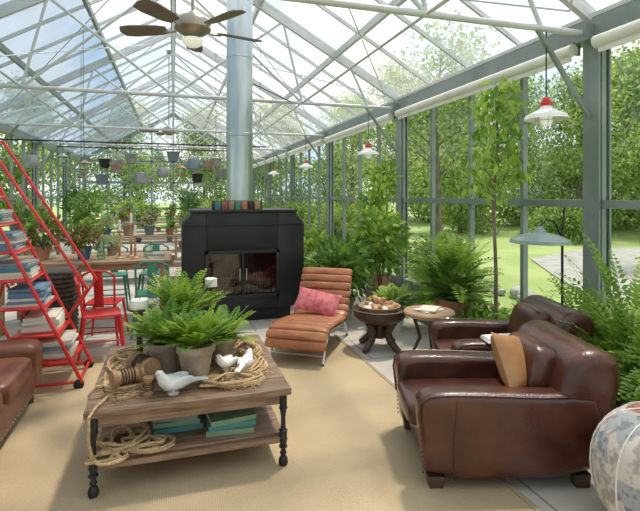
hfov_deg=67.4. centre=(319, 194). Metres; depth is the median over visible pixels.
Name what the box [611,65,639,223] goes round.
tree
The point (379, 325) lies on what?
table
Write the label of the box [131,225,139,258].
candlestick
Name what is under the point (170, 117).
roof truss
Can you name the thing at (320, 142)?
roller blind
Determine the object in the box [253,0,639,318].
window frame
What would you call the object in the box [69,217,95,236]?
potted fern
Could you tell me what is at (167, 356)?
potted fern
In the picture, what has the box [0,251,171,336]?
dining table
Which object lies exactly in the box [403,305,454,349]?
side table
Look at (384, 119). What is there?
roller blind
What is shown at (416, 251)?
shrub
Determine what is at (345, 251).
potted schefflera
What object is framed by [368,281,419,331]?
potted fern
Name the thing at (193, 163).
watering can
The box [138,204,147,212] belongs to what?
potted plant
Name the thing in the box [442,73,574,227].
tree
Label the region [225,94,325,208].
tree
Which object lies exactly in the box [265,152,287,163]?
roller blind
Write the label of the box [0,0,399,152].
roof truss
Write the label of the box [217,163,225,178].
bucket
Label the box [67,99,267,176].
roof truss
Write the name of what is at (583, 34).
roof truss
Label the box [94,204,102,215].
potted plant
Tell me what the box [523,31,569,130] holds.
pendant lamp
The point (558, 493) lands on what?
floor
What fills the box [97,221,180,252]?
bench
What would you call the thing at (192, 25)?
ceiling fan
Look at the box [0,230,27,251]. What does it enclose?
book stack
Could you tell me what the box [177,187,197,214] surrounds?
potted tree
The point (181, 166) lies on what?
hanging lantern
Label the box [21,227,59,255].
bench
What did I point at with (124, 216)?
potted plant
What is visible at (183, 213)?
potted fern
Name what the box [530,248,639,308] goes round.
garden path
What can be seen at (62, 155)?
hanging lantern
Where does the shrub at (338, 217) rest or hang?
on the lawn
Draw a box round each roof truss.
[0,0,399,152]
[0,32,327,165]
[35,74,290,172]
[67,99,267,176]
[87,117,225,178]
[282,0,594,116]
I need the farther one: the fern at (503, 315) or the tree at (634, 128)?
the tree at (634, 128)
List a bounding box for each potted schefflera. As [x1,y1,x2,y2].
[303,232,377,319]
[350,204,414,300]
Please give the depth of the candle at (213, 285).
3.57 m
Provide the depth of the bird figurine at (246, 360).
2.93 m
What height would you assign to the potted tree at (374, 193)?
2.027 m
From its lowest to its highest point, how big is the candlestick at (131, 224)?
0.545 m
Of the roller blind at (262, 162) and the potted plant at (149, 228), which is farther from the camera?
the roller blind at (262, 162)
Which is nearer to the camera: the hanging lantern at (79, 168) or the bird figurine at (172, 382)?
the bird figurine at (172, 382)
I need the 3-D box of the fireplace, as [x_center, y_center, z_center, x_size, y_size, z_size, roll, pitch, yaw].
[-1.016,0.865,6.197,1.480,1.370,0.813,0,0,-17]
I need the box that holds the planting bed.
[337,265,624,408]
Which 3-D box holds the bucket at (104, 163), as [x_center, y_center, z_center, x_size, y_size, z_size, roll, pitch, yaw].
[-3.954,-0.680,8.830,0.230,0.380,0.227,0,0,-17]
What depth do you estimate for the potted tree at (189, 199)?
15.36 m
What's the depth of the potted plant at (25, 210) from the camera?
9.62 m
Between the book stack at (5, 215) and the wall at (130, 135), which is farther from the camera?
the wall at (130, 135)
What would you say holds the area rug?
on the floor
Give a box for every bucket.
[94,168,109,184]
[98,153,111,168]
[109,143,123,172]
[125,149,137,163]
[167,145,179,161]
[192,151,202,182]
[203,154,215,170]
[210,153,221,167]
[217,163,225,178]
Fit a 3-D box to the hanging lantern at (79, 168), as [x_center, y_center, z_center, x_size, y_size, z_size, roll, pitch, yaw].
[-4.337,-0.587,8.713,0.180,0.565,0.178,0,0,-17]
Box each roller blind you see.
[253,161,265,167]
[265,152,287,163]
[287,139,325,155]
[324,113,395,143]
[394,42,579,118]
[591,19,639,51]
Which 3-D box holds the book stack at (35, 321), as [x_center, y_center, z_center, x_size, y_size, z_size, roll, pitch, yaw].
[-2.279,1.037,3.967,0.269,0.126,0.361,0,0,-20]
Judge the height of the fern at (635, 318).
1.480 m
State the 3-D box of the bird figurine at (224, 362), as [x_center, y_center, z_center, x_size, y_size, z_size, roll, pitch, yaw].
[-0.559,1.019,2.974,0.088,0.109,0.233,0,0,38]
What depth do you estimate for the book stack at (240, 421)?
2.74 m
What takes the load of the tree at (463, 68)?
on the lawn
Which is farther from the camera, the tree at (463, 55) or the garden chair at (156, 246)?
the tree at (463, 55)
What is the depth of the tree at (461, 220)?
19.49 m
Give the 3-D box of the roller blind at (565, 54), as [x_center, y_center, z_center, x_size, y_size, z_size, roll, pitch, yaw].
[1.788,-1.302,6.047,0.145,0.175,3.560,0,0,-17]
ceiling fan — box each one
[119,0,261,52]
[139,50,190,138]
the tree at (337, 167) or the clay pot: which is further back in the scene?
the tree at (337, 167)
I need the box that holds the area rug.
[0,334,541,510]
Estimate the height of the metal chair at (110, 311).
0.786 m
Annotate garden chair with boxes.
[101,245,130,308]
[130,260,169,338]
[137,243,168,297]
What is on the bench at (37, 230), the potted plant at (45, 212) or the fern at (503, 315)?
the potted plant at (45, 212)
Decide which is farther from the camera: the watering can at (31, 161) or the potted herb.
the watering can at (31, 161)
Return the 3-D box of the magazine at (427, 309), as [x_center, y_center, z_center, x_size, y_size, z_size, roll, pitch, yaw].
[1.017,1.064,4.473,0.226,0.022,0.272,0,0,44]
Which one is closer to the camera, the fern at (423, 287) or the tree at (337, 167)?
the fern at (423, 287)
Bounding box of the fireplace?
[181,208,303,320]
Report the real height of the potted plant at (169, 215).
0.489 m
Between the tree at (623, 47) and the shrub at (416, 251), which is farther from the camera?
the tree at (623, 47)
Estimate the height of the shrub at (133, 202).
1.691 m
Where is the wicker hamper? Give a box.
[19,266,79,340]
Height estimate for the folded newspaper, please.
0.023 m
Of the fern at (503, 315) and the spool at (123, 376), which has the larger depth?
the fern at (503, 315)
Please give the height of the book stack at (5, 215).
0.097 m
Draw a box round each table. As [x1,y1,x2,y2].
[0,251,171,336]
[83,335,290,497]
[352,304,405,353]
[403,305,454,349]
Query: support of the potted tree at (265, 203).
on the floor
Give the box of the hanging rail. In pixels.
[0,27,265,151]
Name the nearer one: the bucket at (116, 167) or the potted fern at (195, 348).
the potted fern at (195, 348)
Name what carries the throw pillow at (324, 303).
on the chaise lounge
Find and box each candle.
[127,297,151,356]
[203,277,218,310]
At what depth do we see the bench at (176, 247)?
11.41 m
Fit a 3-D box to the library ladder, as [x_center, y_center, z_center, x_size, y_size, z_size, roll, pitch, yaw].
[-2.471,0.519,3.908,1.146,2.055,0.508,0,0,-17]
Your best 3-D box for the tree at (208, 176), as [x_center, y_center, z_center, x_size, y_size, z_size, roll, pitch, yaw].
[-8.060,-2.198,32.937,7.639,8.920,6.748,0,0,-9]
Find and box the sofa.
[0,338,42,442]
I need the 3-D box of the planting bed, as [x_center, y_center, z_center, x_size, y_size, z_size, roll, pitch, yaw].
[1.545,1.500,5.910,0.610,0.100,9.500,0,0,-17]
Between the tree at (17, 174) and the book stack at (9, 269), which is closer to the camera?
the book stack at (9, 269)
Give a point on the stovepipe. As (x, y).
(239, 53)
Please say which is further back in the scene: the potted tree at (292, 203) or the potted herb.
the potted tree at (292, 203)
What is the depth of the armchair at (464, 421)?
2.51 m
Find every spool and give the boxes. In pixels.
[108,363,144,388]
[126,351,160,377]
[143,375,154,396]
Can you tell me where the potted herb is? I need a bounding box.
[102,231,123,254]
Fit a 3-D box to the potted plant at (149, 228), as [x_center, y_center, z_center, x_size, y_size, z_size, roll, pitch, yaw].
[-3.150,0.453,8.868,0.417,0.562,0.360,0,0,-42]
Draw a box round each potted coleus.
[14,207,66,259]
[61,221,106,259]
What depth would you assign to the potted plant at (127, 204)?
16.75 m
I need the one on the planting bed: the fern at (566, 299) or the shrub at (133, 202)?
the fern at (566, 299)
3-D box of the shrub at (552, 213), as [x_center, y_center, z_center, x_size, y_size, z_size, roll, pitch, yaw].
[8.161,0.967,16.090,2.327,1.691,2.289,0,0,-30]
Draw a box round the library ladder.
[0,141,96,388]
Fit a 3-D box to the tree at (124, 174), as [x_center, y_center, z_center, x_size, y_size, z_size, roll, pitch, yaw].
[-12.353,-2.198,30.670,6.748,8.920,7.639,0,0,-16]
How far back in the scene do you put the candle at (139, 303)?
3.26 m
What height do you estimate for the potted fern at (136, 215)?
0.285 m
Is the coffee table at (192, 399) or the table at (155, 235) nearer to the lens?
the coffee table at (192, 399)
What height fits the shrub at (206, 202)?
1.691 m
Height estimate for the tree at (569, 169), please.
7.512 m
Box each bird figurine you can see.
[153,370,207,395]
[215,354,240,370]
[234,348,253,371]
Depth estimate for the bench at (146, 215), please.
16.79 m
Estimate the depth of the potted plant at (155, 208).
13.21 m
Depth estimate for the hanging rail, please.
8.08 m
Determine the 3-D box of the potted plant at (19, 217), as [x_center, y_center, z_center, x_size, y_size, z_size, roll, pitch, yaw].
[-5.833,0.504,9.199,0.350,0.459,0.363,0,0,8]
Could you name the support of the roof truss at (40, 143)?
attached to the wall at (19, 133)
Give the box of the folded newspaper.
[480,333,509,343]
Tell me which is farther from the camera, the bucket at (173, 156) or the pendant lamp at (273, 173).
the pendant lamp at (273, 173)
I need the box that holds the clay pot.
[122,224,134,235]
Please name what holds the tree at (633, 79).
on the lawn
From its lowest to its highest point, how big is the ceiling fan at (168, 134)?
2.155 m
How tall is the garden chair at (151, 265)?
0.845 m
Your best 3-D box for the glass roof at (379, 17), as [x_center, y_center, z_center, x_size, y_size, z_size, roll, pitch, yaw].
[-2.649,-2.540,8.664,7.225,2.263,26.628,0,0,-17]
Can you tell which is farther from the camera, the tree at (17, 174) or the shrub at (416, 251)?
the tree at (17, 174)
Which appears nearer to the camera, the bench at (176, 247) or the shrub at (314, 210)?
the bench at (176, 247)
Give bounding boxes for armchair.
[393,320,619,488]
[428,295,594,350]
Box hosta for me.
[304,226,340,266]
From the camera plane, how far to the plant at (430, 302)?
5.98 m
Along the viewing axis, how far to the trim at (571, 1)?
9.12 m
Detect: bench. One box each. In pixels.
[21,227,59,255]
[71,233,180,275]
[92,215,180,233]
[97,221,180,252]
[174,224,180,259]
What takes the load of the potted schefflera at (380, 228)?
on the floor
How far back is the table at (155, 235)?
8.71 m
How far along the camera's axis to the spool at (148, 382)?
2.63 m
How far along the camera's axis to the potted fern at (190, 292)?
3.36 m
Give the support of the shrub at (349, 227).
on the lawn
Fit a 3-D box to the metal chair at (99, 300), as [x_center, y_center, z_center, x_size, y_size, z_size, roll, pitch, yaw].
[-2.293,1.159,5.100,0.413,0.786,0.456,0,0,-7]
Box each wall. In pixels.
[0,120,86,260]
[85,113,225,229]
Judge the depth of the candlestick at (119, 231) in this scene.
5.78 m
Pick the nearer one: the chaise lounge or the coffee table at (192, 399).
the coffee table at (192, 399)
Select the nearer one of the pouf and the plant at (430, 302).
the pouf
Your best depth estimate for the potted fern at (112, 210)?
16.58 m
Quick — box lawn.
[0,202,639,318]
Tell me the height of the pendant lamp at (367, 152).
0.868 m
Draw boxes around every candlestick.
[115,220,123,258]
[127,213,133,256]
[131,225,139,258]
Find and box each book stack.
[0,210,13,222]
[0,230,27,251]
[0,259,39,279]
[4,281,54,307]
[21,307,64,333]
[39,329,78,360]
[147,253,164,258]
[151,414,203,433]
[205,408,255,436]
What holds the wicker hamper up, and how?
on the floor
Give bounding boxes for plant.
[9,210,24,230]
[16,208,31,231]
[22,211,35,226]
[33,205,47,227]
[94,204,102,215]
[98,212,116,234]
[118,209,128,221]
[123,202,134,215]
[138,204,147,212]
[138,205,161,234]
[146,204,160,221]
[163,205,175,220]
[170,203,177,215]
[417,290,436,305]
[454,308,501,318]
[455,299,510,318]
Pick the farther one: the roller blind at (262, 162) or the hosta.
the roller blind at (262, 162)
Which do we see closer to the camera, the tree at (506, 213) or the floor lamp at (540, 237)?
the floor lamp at (540, 237)
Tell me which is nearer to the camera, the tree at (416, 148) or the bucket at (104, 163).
the bucket at (104, 163)
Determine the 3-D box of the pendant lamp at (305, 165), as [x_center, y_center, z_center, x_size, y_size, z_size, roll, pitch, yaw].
[-0.336,-0.981,11.358,0.360,0.868,0.360,0,0,-17]
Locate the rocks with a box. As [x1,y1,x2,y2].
[422,269,537,302]
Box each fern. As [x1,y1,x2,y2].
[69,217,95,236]
[107,206,116,215]
[124,295,205,373]
[132,211,143,221]
[133,268,229,318]
[152,302,237,382]
[157,218,181,234]
[178,212,188,217]
[193,304,259,361]
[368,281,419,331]
[398,232,503,317]
[411,273,435,304]
[492,293,554,318]
[540,271,627,405]
[547,229,639,404]
[582,236,639,406]
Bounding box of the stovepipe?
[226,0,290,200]
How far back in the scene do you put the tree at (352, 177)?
18.04 m
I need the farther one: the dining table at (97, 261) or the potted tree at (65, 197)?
the potted tree at (65, 197)
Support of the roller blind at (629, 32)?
attached to the window frame
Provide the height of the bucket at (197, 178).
0.630 m
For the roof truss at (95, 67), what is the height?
2.915 m
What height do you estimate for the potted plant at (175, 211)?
0.455 m
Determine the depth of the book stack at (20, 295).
3.80 m
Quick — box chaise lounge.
[265,267,352,366]
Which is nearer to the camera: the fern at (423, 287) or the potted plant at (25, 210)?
the fern at (423, 287)
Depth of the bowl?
4.79 m
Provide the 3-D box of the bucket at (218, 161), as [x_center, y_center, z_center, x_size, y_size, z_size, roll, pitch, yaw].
[-2.042,-0.705,9.414,0.230,0.330,0.227,0,0,-17]
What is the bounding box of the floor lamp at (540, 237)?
[509,207,572,303]
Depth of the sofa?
3.23 m
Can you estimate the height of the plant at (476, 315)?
0.510 m
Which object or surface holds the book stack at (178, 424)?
on the coffee table at (192, 399)
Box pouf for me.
[589,401,639,510]
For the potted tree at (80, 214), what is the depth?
11.66 m
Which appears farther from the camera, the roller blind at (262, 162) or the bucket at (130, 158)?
the roller blind at (262, 162)
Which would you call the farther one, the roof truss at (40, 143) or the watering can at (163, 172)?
the roof truss at (40, 143)
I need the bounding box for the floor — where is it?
[0,230,606,510]
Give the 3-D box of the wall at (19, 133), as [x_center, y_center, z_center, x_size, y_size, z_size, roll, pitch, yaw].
[-6.135,-0.025,7.598,0.270,3.150,26.770,0,0,-17]
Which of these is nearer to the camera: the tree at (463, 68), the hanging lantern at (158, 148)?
the hanging lantern at (158, 148)
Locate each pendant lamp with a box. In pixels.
[268,153,278,176]
[298,160,312,171]
[357,108,378,160]
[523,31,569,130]
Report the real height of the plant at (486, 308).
0.459 m
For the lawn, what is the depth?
14.18 m
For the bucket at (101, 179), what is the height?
0.700 m
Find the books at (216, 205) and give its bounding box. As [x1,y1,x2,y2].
[212,200,261,209]
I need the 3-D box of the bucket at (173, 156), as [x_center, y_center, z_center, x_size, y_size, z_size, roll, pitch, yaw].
[-2.514,-0.720,8.224,0.230,0.300,0.227,0,0,-17]
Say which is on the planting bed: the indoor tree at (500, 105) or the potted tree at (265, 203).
the indoor tree at (500, 105)
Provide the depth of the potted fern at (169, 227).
8.92 m
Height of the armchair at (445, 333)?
0.710 m
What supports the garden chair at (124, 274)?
on the floor
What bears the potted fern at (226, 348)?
on the coffee table at (192, 399)
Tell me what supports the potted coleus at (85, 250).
on the dining table at (97, 261)
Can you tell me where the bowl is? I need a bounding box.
[358,295,400,313]
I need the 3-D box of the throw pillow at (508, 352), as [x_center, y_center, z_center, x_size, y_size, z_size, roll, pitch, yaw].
[1.153,0.985,2.831,0.494,0.403,0.208,0,0,-45]
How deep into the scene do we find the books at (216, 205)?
5.88 m
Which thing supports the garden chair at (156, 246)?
on the floor
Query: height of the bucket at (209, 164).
0.440 m
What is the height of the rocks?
0.217 m
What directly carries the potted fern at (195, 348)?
on the coffee table at (192, 399)
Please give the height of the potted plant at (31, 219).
0.401 m
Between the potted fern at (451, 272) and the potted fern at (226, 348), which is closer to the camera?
the potted fern at (226, 348)
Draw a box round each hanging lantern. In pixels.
[57,153,68,166]
[76,166,86,177]
[79,142,90,172]
[153,144,163,159]
[177,150,185,176]
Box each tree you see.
[0,71,99,218]
[58,185,94,229]
[64,184,103,240]
[69,96,179,217]
[140,101,225,210]
[175,190,204,223]
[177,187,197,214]
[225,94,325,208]
[262,201,274,207]
[283,200,310,243]
[296,87,395,213]
[314,88,389,211]
[332,52,467,207]
[355,159,407,286]
[364,4,519,239]
[368,77,459,222]
[408,89,535,233]
[412,68,510,215]
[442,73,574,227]
[460,77,537,318]
[499,60,639,236]
[549,42,639,230]
[566,40,639,220]
[611,41,639,170]
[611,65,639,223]
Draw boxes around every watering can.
[17,149,52,167]
[129,167,159,183]
[156,162,172,176]
[179,153,204,169]
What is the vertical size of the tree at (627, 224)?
9.390 m
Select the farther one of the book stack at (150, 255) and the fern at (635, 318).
the book stack at (150, 255)
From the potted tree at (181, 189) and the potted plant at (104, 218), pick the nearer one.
the potted plant at (104, 218)
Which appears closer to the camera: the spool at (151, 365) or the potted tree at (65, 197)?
the spool at (151, 365)
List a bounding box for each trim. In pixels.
[0,0,572,156]
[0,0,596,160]
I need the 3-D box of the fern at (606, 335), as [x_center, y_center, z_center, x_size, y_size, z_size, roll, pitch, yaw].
[2.135,0.987,3.249,1.206,1.480,1.603,0,0,-29]
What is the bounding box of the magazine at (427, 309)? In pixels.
[413,305,444,313]
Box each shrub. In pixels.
[110,198,157,226]
[197,198,222,206]
[298,199,342,234]
[312,201,365,240]
[346,213,409,255]
[408,230,466,274]
[528,198,582,243]
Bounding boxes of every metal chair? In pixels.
[73,275,125,364]
[79,270,129,345]
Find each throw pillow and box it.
[292,286,341,316]
[490,332,526,386]
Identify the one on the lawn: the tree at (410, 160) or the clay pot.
the tree at (410, 160)
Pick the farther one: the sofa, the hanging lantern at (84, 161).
the hanging lantern at (84, 161)
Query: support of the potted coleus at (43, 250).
on the dining table at (97, 261)

